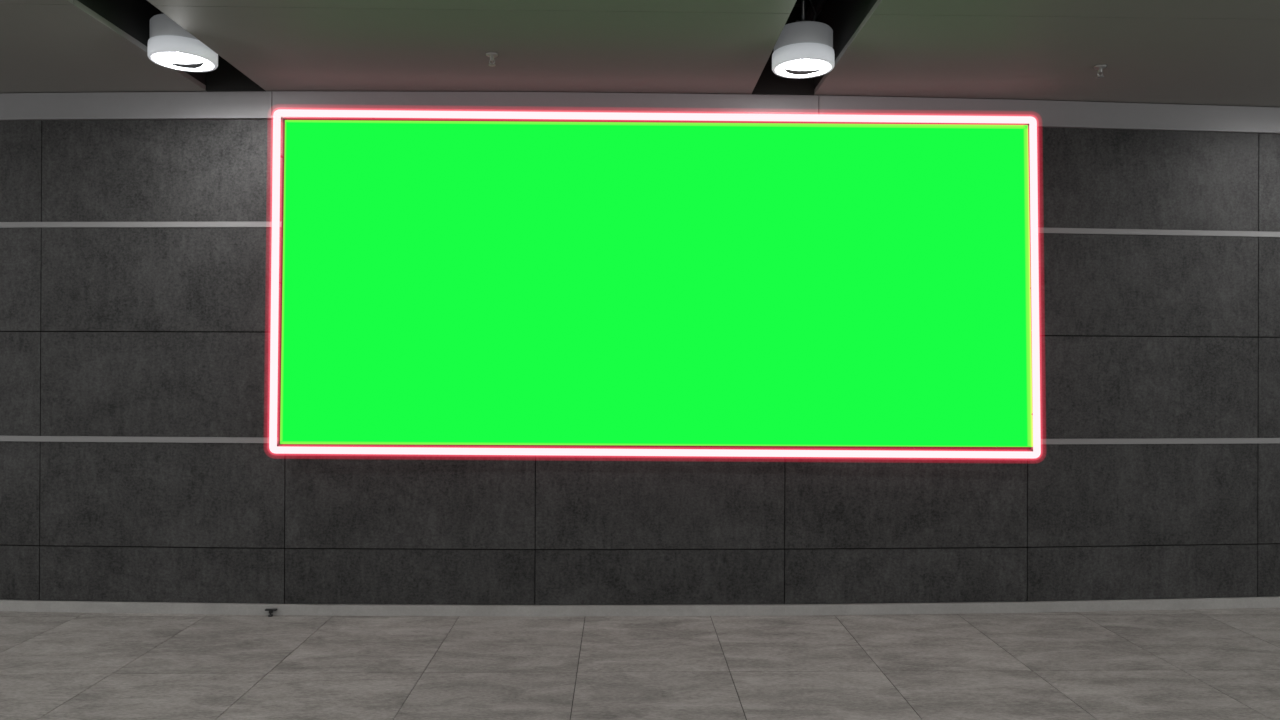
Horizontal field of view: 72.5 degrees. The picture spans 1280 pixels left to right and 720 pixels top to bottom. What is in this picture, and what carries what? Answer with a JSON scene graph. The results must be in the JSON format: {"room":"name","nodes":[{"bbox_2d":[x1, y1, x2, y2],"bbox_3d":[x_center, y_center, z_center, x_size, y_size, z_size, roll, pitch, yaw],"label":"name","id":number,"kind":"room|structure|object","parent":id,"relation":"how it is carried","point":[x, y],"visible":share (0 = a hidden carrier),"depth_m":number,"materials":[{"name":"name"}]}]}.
{"room":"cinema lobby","nodes":[
{"label":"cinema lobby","id":0,"kind":"room"},
{"bbox_2d":[0,119,1279,604],"bbox_3d":[0.118,-0.035,5.659,16.500,3.135,0.846,0,0,-1],"label":"wall","id":1,"kind":"structure","parent":0,"point":[136,332],"depth_m":5.27,"materials":[{"name":"tile"}]},
{"bbox_2d":[0,596,1279,616],"bbox_3d":[0.114,1.502,5.576,16.500,0.061,0.727,0,0,-1],"label":"baseboard","id":2,"kind":"structure","parent":1,"relation":"attached to","point":[1270,601],"depth_m":5.24,"materials":[{"name":"stone"}]},
{"bbox_2d":[0,222,1279,236],"bbox_3d":[0.122,-0.803,5.588,16.500,0.033,0.711,0,0,-1],"label":"trim","id":3,"kind":"structure","parent":1,"relation":"attached to","point":[2,224],"depth_m":5.28,"materials":[{"name":"grey metal"}]},
{"bbox_2d":[0,91,1279,133],"bbox_3d":[0.125,-1.517,5.582,16.500,0.161,0.727,0,0,-1],"label":"trim","id":4,"kind":"structure","parent":1,"relation":"attached to","point":[251,104],"depth_m":5.25,"materials":[{"name":"white paint"}]},
{"bbox_2d":[0,435,1279,443],"bbox_3d":[0.117,0.491,5.586,16.500,0.033,0.711,0,0,-1],"label":"trim","id":5,"kind":"structure","parent":1,"relation":"attached to","point":[2,438],"depth_m":5.28,"materials":[{"name":"grey metal"}]},
{"bbox_2d":[269,109,1040,457],"bbox_3d":[0.109,-0.433,5.151,4.540,2.066,0.278,0,0,-1],"label":"screen","id":6,"kind":"object","parent":1,"relation":"attached to","point":[601,279],"visible":1,"depth_m":5.11,"materials":[{"name":"green plastic"}]},
{"bbox_2d":[0,607,1279,719],"bbox_3d":[0.193,1.573,0.051,17.400,0.100,12.100,0,0,-1],"label":"floor","id":7,"kind":"structure","parent":0,"point":[1188,664],"depth_m":4.35,"materials":[{"name":"tile"}]},
{"bbox_2d":[265,609,276,616],"bbox_3d":[-2.196,1.502,5.186,0.065,0.040,0.034,0,0,-1],"label":"door stop","id":8,"kind":"object","parent":7,"relation":"on","point":[269,610],"visible":1,"depth_m":5.18,"materials":[{"name":"black"}]},
{"bbox_2d":[0,0,1279,107],"bbox_3d":[0.206,-1.913,0.058,17.400,0.600,12.100,0,0,-1],"label":"ceiling","id":9,"kind":"structure","parent":0,"point":[1184,52],"depth_m":4.50,"materials":[{"name":"paint"}]},
{"bbox_2d":[147,14,217,71],"bbox_3d":[-2.409,-1.867,4.605,0.330,0.596,0.330,0,0,-1],"label":"ceiling light","id":10,"kind":"object","parent":9,"relation":"hanging from","point":[170,45],"depth_m":4.49,"materials":[{"name":"white metal"}]},
{"bbox_2d":[486,52,497,66],"bbox_3d":[-0.779,-1.579,4.589,0.064,0.059,0.064,0,0,-1],"label":"sprinkler","id":11,"kind":"object","parent":9,"relation":"attached to","point":[492,55],"visible":1,"depth_m":4.58,"materials":[{"name":"silver metal"}]},
{"bbox_2d":[772,0,834,78],"bbox_3d":[0.874,-1.854,4.672,0.330,0.596,0.330,0,0,-1],"label":"pendant light","id":12,"kind":"object","parent":9,"relation":"hanging from","point":[803,48],"depth_m":4.56,"materials":[{"name":"white metal"}]},
{"bbox_2d":[794,0,826,20],"bbox_3d":[0.968,-1.949,0.123,0.378,0.419,10.200,0,0,-1],"label":"pipes","id":13,"kind":"object","parent":9,"relation":"attached to","point":[818,5],"visible":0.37,"depth_m":4.79,"materials":[{"name":"black metal"}]},
{"bbox_2d":[1093,64,1106,77],"bbox_3d":[2.499,-1.566,4.740,0.064,0.059,0.064,0,0,-1],"label":"sprinkler","id":14,"kind":"object","parent":9,"relation":"attached to","point":[1100,67],"visible":1,"depth_m":4.73,"materials":[{"name":"silver metal"}]}
]}

